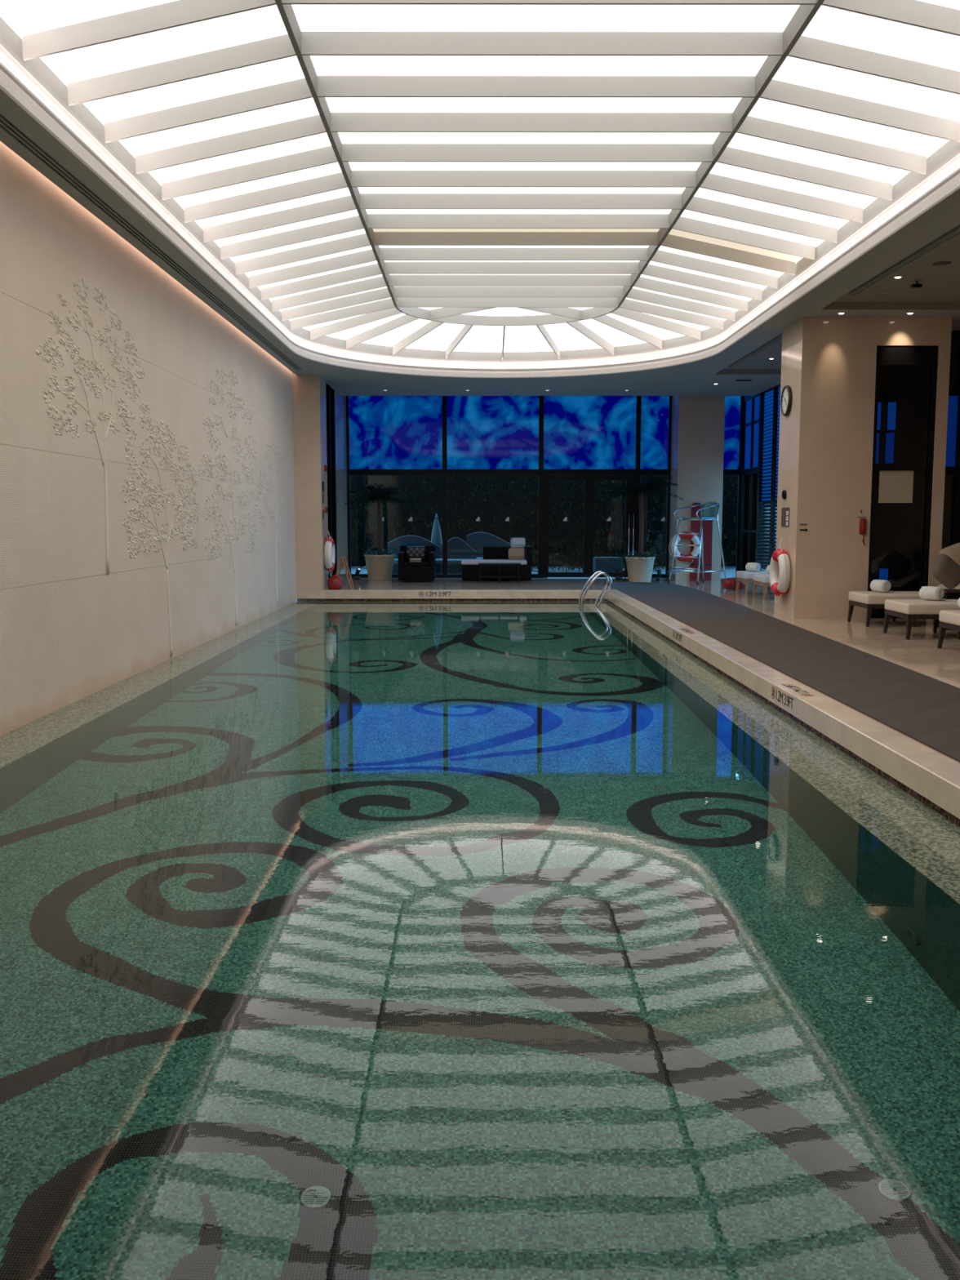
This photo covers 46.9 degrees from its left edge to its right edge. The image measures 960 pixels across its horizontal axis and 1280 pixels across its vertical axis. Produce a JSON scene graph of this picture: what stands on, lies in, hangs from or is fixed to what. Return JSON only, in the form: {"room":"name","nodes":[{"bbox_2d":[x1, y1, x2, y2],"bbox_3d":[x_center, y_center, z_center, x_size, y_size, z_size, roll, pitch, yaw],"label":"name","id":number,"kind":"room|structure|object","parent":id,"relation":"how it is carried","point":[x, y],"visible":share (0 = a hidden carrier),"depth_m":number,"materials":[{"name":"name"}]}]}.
{"room":"indoor swimming pool","nodes":[
{"label":"indoor swimming pool","id":0,"kind":"room"},
{"bbox_2d":[0,141,296,735],"bbox_3d":[-3.680,-1.747,9.082,0.274,4.900,24.850,0,6,0],"label":"wall","id":1,"kind":"structure","parent":0,"point":[147,481],"depth_m":10.81,"materials":[{"name":"stone"}]},
{"bbox_2d":[418,591,451,596],"bbox_3d":[-0.880,-0.899,21.628,0.644,0.104,0.001,0,6,0],"label":"depth marking","id":2,"kind":"object","parent":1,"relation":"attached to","point":[420,591],"visible":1,"depth_m":21.63,"materials":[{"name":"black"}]},
{"bbox_2d":[296,598,959,825],"bbox_3d":[-0.521,0.363,11.381,6.100,0.105,20.750,0,6,0],"label":"trim","id":3,"kind":"structure","parent":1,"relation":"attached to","point":[932,805],"depth_m":11.24,"materials":[{"name":"brown stone"}]},
{"bbox_2d":[672,630,682,641],"bbox_3d":[2.474,-0.046,13.857,0.001,0.104,0.644,0,6,0],"label":"depth marking","id":4,"kind":"object","parent":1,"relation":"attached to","point":[677,633],"visible":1,"depth_m":13.88,"materials":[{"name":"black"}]},
{"bbox_2d":[771,686,793,709],"bbox_3d":[2.482,0.474,9.095,0.001,0.104,0.644,0,6,0],"label":"depth marking","id":5,"kind":"object","parent":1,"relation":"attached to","point":[772,694],"visible":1,"depth_m":9.08,"materials":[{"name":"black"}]},
{"bbox_2d":[292,368,328,591],"bbox_3d":[-3.455,-3.194,21.812,0.770,4.390,0.868,0,6,0],"label":"wall","id":6,"kind":"structure","parent":0,"point":[309,405],"depth_m":21.43,"materials":[{"name":"stone"}]},
{"bbox_2d":[0,128,297,375],"bbox_3d":[-3.477,-3.880,8.850,0.020,0.330,24.850,0,6,0],"label":"trim","id":7,"kind":"structure","parent":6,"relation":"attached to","point":[1,140],"depth_m":10.59,"materials":[{"name":"grey paint"}]},
{"bbox_2d":[321,481,324,490],"bbox_3d":[-3.058,-3.003,21.586,0.024,0.170,0.200,0,6,0],"label":"control panel","id":8,"kind":"object","parent":6,"relation":"attached to","point":[322,482],"visible":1,"depth_m":21.49,"materials":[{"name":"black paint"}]},
{"bbox_2d":[322,491,324,503],"bbox_3d":[-3.065,-2.785,21.610,0.010,0.240,0.180,0,6,0],"label":"plate","id":9,"kind":"object","parent":6,"relation":"attached to","point":[322,491],"visible":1,"depth_m":21.61,"materials":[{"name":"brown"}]},
{"bbox_2d":[324,531,335,576],"bbox_3d":[-2.985,-1.708,21.969,0.150,0.902,0.778,0,6,0],"label":"lifebuoy","id":10,"kind":"object","parent":6,"relation":"attached to","point":[329,546],"visible":1,"depth_m":21.74,"materials":[{"name":"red plastic"}]},
{"bbox_2d":[0,88,959,395],"bbox_3d":[3.180,-3.951,10.589,14.000,0.095,28.300,0,6,0],"label":"ceiling","id":11,"kind":"structure","parent":0,"point":[697,378],"depth_m":14.52,"materials":[{"name":"grey paint"}]},
{"bbox_2d":[0,111,303,370],"bbox_3d":[-3.306,-3.696,8.518,0.138,0.037,23.950,0,6,0],"label":"ceiling vent","id":12,"kind":"object","parent":11,"relation":"in","point":[6,125],"visible":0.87,"depth_m":10.10,"materials":[{"name":"black metal"}]},
{"bbox_2d":[0,0,959,377],"bbox_3d":[0.448,-4.410,11.711,7.140,0.853,19.200,0,6,0],"label":"skylight","id":13,"kind":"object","parent":11,"relation":"attached to","point":[536,178],"depth_m":10.22,"materials":[{"name":"white paint"}]},
{"bbox_2d":[734,379,752,381],"bbox_3d":[5.209,-5.132,21.881,0.320,0.008,0.200,0,6,0],"label":"access hatch","id":14,"kind":"object","parent":11,"relation":"attached to","point":[735,380],"visible":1,"depth_m":21.83,"materials":[{"name":"brown metal"}]},
{"bbox_2d":[729,333,782,367],"bbox_3d":[4.670,-4.850,18.541,0.094,0.037,3.900,0,6,0],"label":"ceiling vent","id":15,"kind":"object","parent":11,"relation":"in","point":[779,338],"visible":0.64,"depth_m":18.54,"materials":[{"name":"grey metal"}]},
{"bbox_2d":[893,275,902,278],"bbox_3d":[4.905,-4.253,12.988,0.112,0.016,0.112,0,6,0],"label":"recessed light","id":16,"kind":"object","parent":11,"relation":"in","point":[895,277],"visible":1,"depth_m":12.96,"materials":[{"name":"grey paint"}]},
{"bbox_2d":[848,225,959,296],"bbox_3d":[4.682,-4.163,12.259,0.094,0.037,3.340,0,6,0],"label":"ceiling vent","id":17,"kind":"object","parent":11,"relation":"in","point":[954,233],"visible":1,"depth_m":12.05,"materials":[{"name":"metal"}]},
{"bbox_2d":[910,278,922,288],"bbox_3d":[5.180,-4.231,13.127,0.110,0.090,0.100,0,6,0],"label":"smoke detector","id":18,"kind":"object","parent":11,"relation":"attached to","point":[917,285],"visible":1,"depth_m":13.11,"materials":[{"name":"grey paint"}]},
{"bbox_2d":[932,261,951,265],"bbox_3d":[5.127,-4.181,12.288,0.200,0.006,0.200,0,6,0],"label":"ceiling speaker","id":19,"kind":"object","parent":11,"relation":"attached to","point":[940,263],"visible":1,"depth_m":12.26,"materials":[{"name":"brown"}]},
{"bbox_2d":[334,391,671,580],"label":"window","id":20,"kind":"structure","parent":0,"point":[444,436],"depth_m":25.78,"materials":[{"name":"blue glass"}]},
{"bbox_2d":[325,382,337,577],"bbox_3d":[-3.127,-3.200,23.018,0.070,4.120,1.530,0,6,0],"label":"door","id":21,"kind":"structure","parent":20,"relation":"attached to","point":[330,393],"depth_m":23.22,"materials":[{"name":"black"}]},
{"bbox_2d":[542,475,635,577],"bbox_3d":[2.557,-2.656,25.992,2.150,2.408,0.156,0,6,0],"label":"door","id":22,"kind":"structure","parent":20,"relation":"attached to","point":[588,480],"depth_m":25.97,"materials":[{"name":"brown metal"}]},
{"bbox_2d":[313,317,697,345],"bbox_3d":[3.179,-5.271,10.948,14.200,0.100,29.700,0,6,0],"label":"ceiling slab","id":23,"kind":"structure","parent":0,"point":[352,317],"depth_m":23.83,"materials":[{"name":"white paint"}]},
{"bbox_2d":[326,578,959,764],"bbox_3d":[3.054,0.219,11.523,13.850,0.160,29.250,0,6,0],"label":"floor","id":24,"kind":"structure","parent":0,"point":[920,653],"depth_m":14.40,"materials":[{"name":"stone"}]},
{"bbox_2d":[327,574,342,589],"bbox_3d":[-2.880,-1.148,21.980,0.313,0.286,0.313,0,6,0],"label":"ball","id":25,"kind":"object","parent":24,"relation":"on","point":[333,582],"visible":1,"depth_m":21.87,"materials":[{"name":"red plastic"}]},
{"bbox_2d":[335,556,354,588],"bbox_3d":[-2.781,-1.376,22.479,0.394,0.630,0.480,0,6,0],"label":"easel","id":26,"kind":"object","parent":24,"relation":"on","point":[340,557],"visible":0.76,"depth_m":22.28,"materials":[{"name":"brown wood"}]},
{"bbox_2d":[354,568,360,579],"bbox_3d":[-2.819,-1.519,25.481,0.155,0.262,0.101,0,6,0],"label":"spotlight","id":27,"kind":"object","parent":24,"relation":"on","point":[357,571],"visible":1,"depth_m":25.45,"materials":[{"name":"black paint"}]},
{"bbox_2d":[344,483,416,580],"bbox_3d":[-2.250,-2.473,25.304,1.625,2.197,1.415,0,6,0],"label":"potted palm","id":28,"kind":"object","parent":24,"relation":"on","point":[380,565],"visible":1,"depth_m":25.13,"materials":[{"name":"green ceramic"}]},
{"bbox_2d":[364,554,395,580],"bbox_3d":[-2.296,-1.666,25.365,0.704,0.580,0.704,0,6,0],"label":"pot","id":29,"kind":"object","parent":28,"relation":"attached to","point":[379,566],"depth_m":25.12,"materials":[{"name":"beige ceramic"}]},
{"bbox_2d":[398,545,435,582],"bbox_3d":[-1.405,-1.707,24.728,0.800,0.800,0.760,0,6,0],"label":"armchair","id":30,"kind":"object","parent":24,"relation":"on","point":[425,570],"visible":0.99,"depth_m":24.38,"materials":[{"name":"black wicker"}]},
{"bbox_2d":[405,546,425,560],"bbox_3d":[-1.446,-1.939,24.871,0.440,0.330,0.126,0,6,0],"label":"throw cushion","id":31,"kind":"object","parent":30,"relation":"on","point":[411,552],"visible":0.98,"depth_m":24.81,"materials":[{"name":"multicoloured fabric"}]},
{"bbox_2d":[409,558,421,562],"bbox_3d":[-1.425,-1.762,24.451,0.260,0.085,0.200,0,6,0],"label":"folded towel","id":32,"kind":"object","parent":30,"relation":"on","point":[411,560],"visible":1,"depth_m":24.36,"materials":[{"name":"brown fabric"}]},
{"bbox_2d":[403,561,429,565],"bbox_3d":[-1.405,-1.702,24.679,0.560,0.080,0.620,0,6,0],"label":"seat cushion","id":33,"kind":"object","parent":30,"relation":"on","point":[405,563],"depth_m":24.38,"materials":[{"name":"black fabric"}]},
{"bbox_2d":[461,545,532,579],"bbox_3d":[0.374,-1.764,25.198,1.600,0.750,0.860,0,6,0],"label":"daybed","id":34,"kind":"object","parent":24,"relation":"on","point":[470,567],"visible":0.87,"depth_m":24.81,"materials":[{"name":"black wicker"}]},
{"bbox_2d":[508,547,524,559],"bbox_3d":[0.834,-1.960,25.155,0.380,0.260,0.145,1,6,6],"label":"throw cushion","id":35,"kind":"object","parent":34,"relation":"on","point":[513,553],"visible":1,"depth_m":25.09,"materials":[{"name":"beige fabric"}]},
{"bbox_2d":[510,537,525,547],"bbox_3d":[0.864,-2.214,25.208,0.342,0.234,0.145,-1,6,-11],"label":"throw cushion","id":36,"kind":"object","parent":35,"relation":"on","point":[514,542],"visible":1,"depth_m":25.14,"materials":[{"name":"grey fabric"}]},
{"bbox_2d":[478,562,520,583],"bbox_3d":[0.426,-1.465,24.185,0.920,0.437,0.524,0,6,0],"label":"coffee table","id":37,"kind":"object","parent":24,"relation":"on","point":[518,564],"visible":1,"depth_m":23.96,"materials":[{"name":"black wood"}]},
{"bbox_2d":[511,578,591,581],"bbox_3d":[1.629,-1.380,25.353,1.850,0.012,0.900,0,6,0],"label":"door mat","id":38,"kind":"object","parent":24,"relation":"on","point":[531,580],"visible":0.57,"depth_m":25.15,"materials":[{"name":"brown carpet"}]},
{"bbox_2d":[614,568,622,580],"bbox_3d":[3.162,-1.499,25.300,0.168,0.262,0.101,4,7,31],"label":"spotlight","id":39,"kind":"object","parent":24,"relation":"on","point":[617,571],"visible":0.99,"depth_m":25.26,"materials":[{"name":"black paint"}]},
{"bbox_2d":[621,569,628,581],"bbox_3d":[3.244,-1.445,24.798,0.162,0.263,0.101,2,6,14],"label":"spotlight","id":40,"kind":"object","parent":24,"relation":"on","point":[624,572],"visible":1,"depth_m":24.76,"materials":[{"name":"black paint"}]},
{"bbox_2d":[296,589,959,818],"bbox_3d":[-0.420,0.401,9.831,6.294,0.162,24.258,0,6,0],"label":"pool edge","id":41,"kind":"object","parent":24,"relation":"attached to","point":[926,771],"depth_m":8.89,"materials":[{"name":"stone"}]},
{"bbox_2d":[680,628,695,633],"bbox_3d":[2.583,-0.113,13.779,0.104,0.001,0.644,0,6,0],"label":"depth marking","id":42,"kind":"object","parent":41,"relation":"on","point":[687,632],"visible":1,"depth_m":13.71,"materials":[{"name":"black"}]},
{"bbox_2d":[782,684,813,696],"bbox_3d":[2.592,0.407,9.027,0.104,0.001,0.644,0,6,0],"label":"depth marking","id":43,"kind":"object","parent":41,"relation":"on","point":[788,686],"visible":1,"depth_m":9.05,"materials":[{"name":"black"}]},
{"bbox_2d":[596,472,684,582],"bbox_3d":[3.531,-2.498,24.627,1.844,2.393,1.835,3,7,26],"label":"potted palm","id":44,"kind":"object","parent":24,"relation":"on","point":[639,568],"visible":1,"depth_m":24.51,"materials":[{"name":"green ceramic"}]},
{"bbox_2d":[625,556,655,582],"bbox_3d":[3.575,-1.581,24.721,0.663,0.550,0.663,0,6,0],"label":"pot","id":45,"kind":"object","parent":44,"relation":"attached to","point":[639,569],"depth_m":24.49,"materials":[{"name":"beige ceramic"}]},
{"bbox_2d":[656,569,662,581],"bbox_3d":[4.050,-1.462,24.959,0.101,0.262,0.168,-2,7,-19],"label":"spotlight","id":46,"kind":"object","parent":24,"relation":"on","point":[659,571],"visible":1,"depth_m":24.92,"materials":[{"name":"black paint"}]},
{"bbox_2d":[665,568,670,581],"bbox_3d":[4.256,-1.473,25.060,0.101,0.262,0.168,1,6,10],"label":"spotlight","id":47,"kind":"object","parent":24,"relation":"on","point":[668,571],"visible":0.92,"depth_m":25.01,"materials":[{"name":"black paint"}]},
{"bbox_2d":[689,502,701,580],"bbox_3d":[4.894,-2.229,25.083,0.230,1.760,0.056,0,6,0],"label":"board","id":48,"kind":"object","parent":24,"relation":"on","point":[695,524],"visible":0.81,"depth_m":25.04,"materials":[{"name":"red plastic"}]},
{"bbox_2d":[667,502,726,584],"bbox_3d":[4.753,-2.117,24.074,1.158,1.764,0.723,-5,8,-38],"label":"chair","id":49,"kind":"object","parent":24,"relation":"on","point":[709,510],"visible":0.95,"depth_m":24.03,"materials":[{"name":"silver metal"}]},
{"bbox_2d":[700,520,712,580],"bbox_3d":[5.144,-2.139,25.094,0.230,1.580,0.056,0,6,0],"label":"board","id":50,"kind":"object","parent":24,"relation":"on","point":[707,527],"visible":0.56,"depth_m":25.07,"materials":[{"name":"red plastic"}]},
{"bbox_2d":[721,577,745,590],"bbox_3d":[4.949,-1.096,21.528,0.455,0.248,0.254,0,6,0],"label":"float","id":51,"kind":"object","parent":24,"relation":"on","point":[730,583],"visible":0.84,"depth_m":21.44,"materials":[{"name":"red plastic"}]},
{"bbox_2d":[735,570,770,595],"bbox_3d":[5.767,-1.262,20.595,1.829,0.814,0.752,0,6,0],"label":"sun lounger","id":52,"kind":"object","parent":24,"relation":"on","point":[746,576],"visible":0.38,"depth_m":20.34,"materials":[{"name":"white fabric"}]},
{"bbox_2d":[736,570,767,579],"bbox_3d":[5.417,-1.207,20.601,1.130,0.128,0.750,0,6,0],"label":"seat cushion","id":53,"kind":"object","parent":52,"relation":"on","point":[740,575],"depth_m":20.34,"materials":[{"name":"grey fabric"}]},
{"bbox_2d":[745,562,762,571],"bbox_3d":[5.105,-1.360,20.621,0.231,0.166,0.250,-5,8,-38],"label":"rolled towel","id":54,"kind":"object","parent":52,"relation":"on","point":[750,566],"visible":1,"depth_m":20.54,"materials":[{"name":"white fabric"}]},
{"bbox_2d":[752,573,770,599],"bbox_3d":[5.799,-1.134,19.422,1.829,0.814,0.752,0,6,0],"label":"sun lounger","id":55,"kind":"object","parent":24,"relation":"on","point":[762,580],"visible":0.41,"depth_m":19.25,"materials":[{"name":"white fabric"}]},
{"bbox_2d":[753,573,769,583],"bbox_3d":[5.449,-1.079,19.428,1.130,0.128,0.750,0,6,0],"label":"seat cushion","id":56,"kind":"object","parent":55,"relation":"on","point":[757,578],"depth_m":19.31,"materials":[{"name":"grey fabric"}]},
{"bbox_2d":[765,564,769,573],"bbox_3d":[5.187,-1.233,19.458,0.231,0.166,0.250,-5,8,-38],"label":"rolled towel","id":57,"kind":"object","parent":55,"relation":"on","point":[767,569],"visible":0.33,"depth_m":19.45,"materials":[{"name":"white fabric"}]},
{"bbox_2d":[604,582,959,762],"bbox_3d":[3.528,0.223,10.694,1.565,0.011,27.400,0,6,0],"label":"carpet runner","id":58,"kind":"object","parent":24,"relation":"on","point":[924,708],"visible":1,"depth_m":10.46,"materials":[{"name":"grey carpet"}]},
{"bbox_2d":[847,578,959,626],"bbox_3d":[5.928,-0.617,14.691,1.829,0.814,0.752,0,6,0],"label":"sun lounger","id":59,"kind":"object","parent":24,"relation":"on","point":[870,600],"visible":0.54,"depth_m":14.38,"materials":[{"name":"beige fabric"}]},
{"bbox_2d":[870,579,893,592],"bbox_3d":[5.380,-0.724,14.809,0.231,0.166,0.250,-2,7,-21],"label":"rolled towel","id":60,"kind":"object","parent":59,"relation":"on","point":[876,585],"visible":1,"depth_m":14.71,"materials":[{"name":"white fabric"}]},
{"bbox_2d":[848,591,921,604],"bbox_3d":[5.578,-0.561,14.696,1.130,0.128,0.750,0,6,0],"label":"seat cushion","id":61,"kind":"object","parent":59,"relation":"on","point":[855,597],"depth_m":14.40,"materials":[{"name":"beige fabric"}]},
{"bbox_2d":[932,553,959,588],"bbox_3d":[6.173,-0.904,14.620,0.472,0.466,0.259,-1,6,-6],"label":"pillow","id":62,"kind":"object","parent":59,"relation":"on","point":[945,570],"visible":0.95,"depth_m":14.53,"materials":[{"name":"brown fabric"}]},
{"bbox_2d":[936,578,959,588],"bbox_3d":[6.444,-0.769,14.675,0.720,0.507,0.740,0,6,0],"label":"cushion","id":63,"kind":"object","parent":59,"relation":"on","point":[941,585],"depth_m":14.70,"materials":[{"name":"beige fabric"}]},
{"bbox_2d":[939,542,959,565],"bbox_3d":[6.453,-1.092,14.962,0.460,0.446,0.235,-1,6,-10],"label":"pillow","id":64,"kind":"object","parent":59,"relation":"on","point":[953,551],"visible":0.52,"depth_m":14.90,"materials":[{"name":"beige fabric"}]},
{"bbox_2d":[883,599,959,639],"bbox_3d":[5.861,-0.451,13.170,1.829,0.814,0.752,0,6,0],"label":"sun lounger","id":65,"kind":"object","parent":24,"relation":"on","point":[911,610],"visible":0.94,"depth_m":12.84,"materials":[{"name":"white fabric"}]},
{"bbox_2d":[884,599,959,614],"bbox_3d":[5.511,-0.395,13.175,1.130,0.128,0.750,0,6,0],"label":"seat cushion","id":66,"kind":"object","parent":65,"relation":"on","point":[892,606],"depth_m":12.85,"materials":[{"name":"beige fabric"}]},
{"bbox_2d":[919,586,945,600],"bbox_3d":[5.460,-0.564,13.344,0.231,0.166,0.250,-4,8,-35],"label":"rolled towel","id":67,"kind":"object","parent":65,"relation":"on","point":[926,593],"visible":1,"depth_m":13.26,"materials":[{"name":"white fabric"}]},
{"bbox_2d":[937,609,959,648],"bbox_3d":[5.863,-0.276,11.569,1.829,0.814,0.752,0,6,0],"label":"sun lounger","id":68,"kind":"object","parent":24,"relation":"on","point":[948,619],"visible":1,"depth_m":11.76,"materials":[{"name":"white fabric"}]},
{"bbox_2d":[938,609,959,626],"bbox_3d":[5.514,-0.220,11.575,1.130,0.128,0.750,0,6,0],"label":"seat cushion","id":69,"kind":"object","parent":68,"relation":"on","point":[946,617],"depth_m":11.70,"materials":[{"name":"beige fabric"}]},
{"bbox_2d":[937,588,959,630],"bbox_3d":[6.174,-0.389,14.072,0.680,0.495,0.420,0,6,0],"label":"side table","id":70,"kind":"object","parent":24,"relation":"on","point":[948,593],"visible":0.28,"depth_m":13.86,"materials":[{"name":"black wood"}]},
{"bbox_2d":[668,395,724,580],"bbox_3d":[4.968,-3.591,25.445,1.030,4.390,0.950,0,6,0],"label":"wall column","id":71,"kind":"structure","parent":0,"point":[697,433],"depth_m":24.95,"materials":[{"name":"stone"}]},
{"bbox_2d":[668,526,701,565],"bbox_3d":[4.644,-2.113,24.982,0.778,0.882,0.150,0,6,0],"label":"lifebuoy","id":72,"kind":"object","parent":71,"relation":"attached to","point":[694,538],"visible":0.8,"depth_m":24.93,"materials":[{"name":"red plastic"}]},
{"bbox_2d":[723,395,743,577],"bbox_3d":[5.817,-3.643,25.918,0.670,4.390,0.100,0,6,0],"label":"window","id":73,"kind":"structure","parent":71,"relation":"attached to","point":[733,420],"depth_m":25.81,"materials":[{"name":"blue glass"}]},
{"bbox_2d":[773,317,951,618],"bbox_3d":[5.416,-2.437,15.809,2.030,4.190,1.040,0,6,0],"label":"wall","id":74,"kind":"structure","parent":0,"point":[828,364],"depth_m":15.30,"materials":[{"name":"paint"}]},
{"bbox_2d":[738,384,780,570],"bbox_3d":[6.144,-3.028,21.117,0.135,4.210,9.620,0,6,0],"label":"window","id":75,"kind":"structure","parent":74,"relation":"in","point":[761,411],"depth_m":24.23,"materials":[{"name":"blue glass"}]},
{"bbox_2d":[768,537,791,603],"bbox_3d":[4.316,-1.002,15.923,0.156,0.947,0.784,0,6,0],"label":"lifebuoy","id":76,"kind":"object","parent":74,"relation":"attached to","point":[780,572],"visible":1,"depth_m":15.74,"materials":[{"name":"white plastic"}]},
{"bbox_2d":[782,489,786,499],"bbox_3d":[4.383,-2.095,15.945,0.036,0.132,0.132,0,6,0],"label":"thermometer","id":77,"kind":"object","parent":74,"relation":"attached to","point":[784,492],"visible":1,"depth_m":15.90,"materials":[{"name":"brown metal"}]},
{"bbox_2d":[781,507,790,526],"bbox_3d":[4.393,-1.770,15.920,0.016,0.270,0.380,0,6,0],"label":"sign","id":78,"kind":"object","parent":74,"relation":"attached to","point":[784,511],"visible":1,"depth_m":15.88,"materials":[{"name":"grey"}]},
{"bbox_2d":[780,385,791,416],"bbox_3d":[4.374,-3.417,15.800,0.050,0.434,0.434,0,6,0],"label":"wall clock","id":79,"kind":"object","parent":74,"relation":"attached to","point":[786,395],"visible":1,"depth_m":15.76,"materials":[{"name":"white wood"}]},
{"bbox_2d":[858,518,866,545],"bbox_3d":[5.312,-1.499,15.344,0.090,0.374,0.085,0,6,0],"label":"wall phone","id":80,"kind":"object","parent":74,"relation":"attached to","point":[862,530],"visible":1,"depth_m":15.32,"materials":[{"name":"red plastic"}]},
{"bbox_2d":[867,345,938,617],"bbox_3d":[5.846,-2.181,15.501,0.850,3.747,0.330,0,6,0],"label":"door","id":81,"kind":"structure","parent":74,"relation":"in","point":[902,371],"depth_m":15.52,"materials":[{"name":"brown metal"}]},
{"bbox_2d":[878,471,913,502],"bbox_3d":[5.786,-2.130,15.389,0.472,0.445,0.007,0,6,0],"label":"paper notice","id":82,"kind":"object","parent":81,"relation":"attached to","point":[895,486],"visible":1,"depth_m":15.38,"materials":[{"name":"beige paper"}]},
{"bbox_3d":[-0.556,0.984,11.398,5.330,1.166,20.050,0,6,0],"label":"wall","id":83,"kind":"structure","parent":0,"visible":0},
{"bbox_2d":[0,600,959,1279],"bbox_3d":[-0.531,0.365,11.381,6.080,0.001,20.710,0,6,0],"label":"water","id":84,"kind":"object","parent":83,"relation":"in","point":[415,940],"visible":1,"depth_m":3.96,"materials":[{"name":"green liquid"}]},
{"bbox_2d":[578,570,612,606],"bbox_3d":[2.144,-0.469,20.726,0.583,1.629,0.542,0,6,0],"label":"pool ladder","id":85,"kind":"object","parent":83,"relation":"attached to","point":[600,572],"visible":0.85,"depth_m":20.44,"materials":[{"name":"silver metal"}]},
{"bbox_3d":[10.088,-1.520,6.542,0.200,4.800,19.700,0,6,0],"label":"wall","id":86,"kind":"structure","parent":0,"visible":0},
{"bbox_2d":[940,330,959,583],"bbox_3d":[8.219,-2.531,16.664,3.700,4.190,0.650,0,6,0],"label":"window","id":87,"kind":"structure","parent":86,"relation":"in","point":[951,514],"depth_m":16.34,"materials":[{"name":"black glass"}]},
{"bbox_2d":[948,334,959,386],"bbox_3d":[6.790,-4.086,16.217,0.480,0.760,0.006,0,6,0],"label":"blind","id":88,"kind":"object","parent":87,"relation":"attached to","point":[954,370],"depth_m":16.22,"materials":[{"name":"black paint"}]},
{"label":"outside","id":89,"kind":"structure","parent":0,"visible":0},
{"bbox_2d":[349,566,765,578],"bbox_3d":[4.943,-1.932,31.108,34.000,0.100,9.750,0,6,0],"label":"patio","id":90,"kind":"structure","parent":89,"point":[731,571],"depth_m":29.73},
{"bbox_2d":[386,535,442,573],"bbox_3d":[-1.611,-2.102,27.587,1.460,1.003,0.810,0,6,0],"label":"outdoor sofa","id":91,"kind":"object","parent":90,"relation":"on","point":[394,545],"visible":0.47,"depth_m":27.89,"materials":[{"name":"black fabric"}]},
{"bbox_2d":[393,558,442,564],"bbox_3d":[-1.611,-1.956,27.558,1.450,0.120,0.720,0,6,0],"label":"seat cushion","id":92,"kind":"object","parent":91,"relation":"on","point":[438,561],"depth_m":27.20,"materials":[{"name":"grey fabric"}]},
{"bbox_2d":[431,513,442,546],"bbox_3d":[-1.112,-2.460,28.349,0.283,1.550,0.283,3,7,22],"label":"parasol","id":93,"kind":"object","parent":90,"relation":"on","point":[436,537],"visible":0.87,"depth_m":28.24,"materials":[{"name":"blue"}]},
{"bbox_2d":[447,537,475,573],"bbox_3d":[-0.471,-2.056,27.393,0.764,0.954,0.810,0,6,0],"label":"outdoor sofa","id":94,"kind":"object","parent":90,"relation":"on","point":[458,549],"visible":0.57,"depth_m":27.70,"materials":[{"name":"black fabric"}]},
{"bbox_2d":[447,559,462,564],"bbox_3d":[-0.470,-1.935,27.361,0.750,0.120,0.720,0,6,0],"label":"seat cushion","id":95,"kind":"object","parent":94,"relation":"on","point":[450,562],"depth_m":27.01,"materials":[{"name":"grey fabric"}]},
{"bbox_2d":[466,532,524,559],"bbox_3d":[0.396,-2.235,28.482,1.506,1.074,0.810,0,6,0],"label":"outdoor sofa","id":96,"kind":"object","parent":90,"relation":"on","point":[477,541],"visible":0.38,"depth_m":28.78,"materials":[{"name":"black fabric"}]},
{"bbox_2d":[350,475,777,566],"bbox_3d":[4.939,-3.868,33.085,34.000,3.700,0.200,0,6,0],"label":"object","id":97,"kind":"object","parent":90,"relation":"on","point":[410,486],"depth_m":32.98,"materials":[{"name":"black"}]},
{"bbox_2d":[350,475,777,568],"bbox_3d":[1.465,-3.682,31.953,19.432,3.590,2.004,0,6,0],"label":"hedge","id":98,"kind":"object","parent":90,"relation":"on","point":[725,535],"visible":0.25,"depth_m":31.91,"materials":[{"name":"green plant"}]},
{"bbox_2d":[508,537,666,572],"bbox_3d":[2.854,-2.262,30.041,4.429,1.070,1.336,0,6,0],"label":"shrub border","id":99,"kind":"object","parent":90,"relation":"on","point":[614,541],"visible":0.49,"depth_m":29.97,"materials":[{"name":"green plant"}]},
{"bbox_2d":[592,556,622,572],"bbox_3d":[3.298,-1.921,28.567,0.700,0.430,0.600,0,6,0],"label":"planter box","id":100,"kind":"object","parent":90,"relation":"on","point":[605,564],"visible":0.82,"depth_m":28.27,"materials":[{"name":"black"}]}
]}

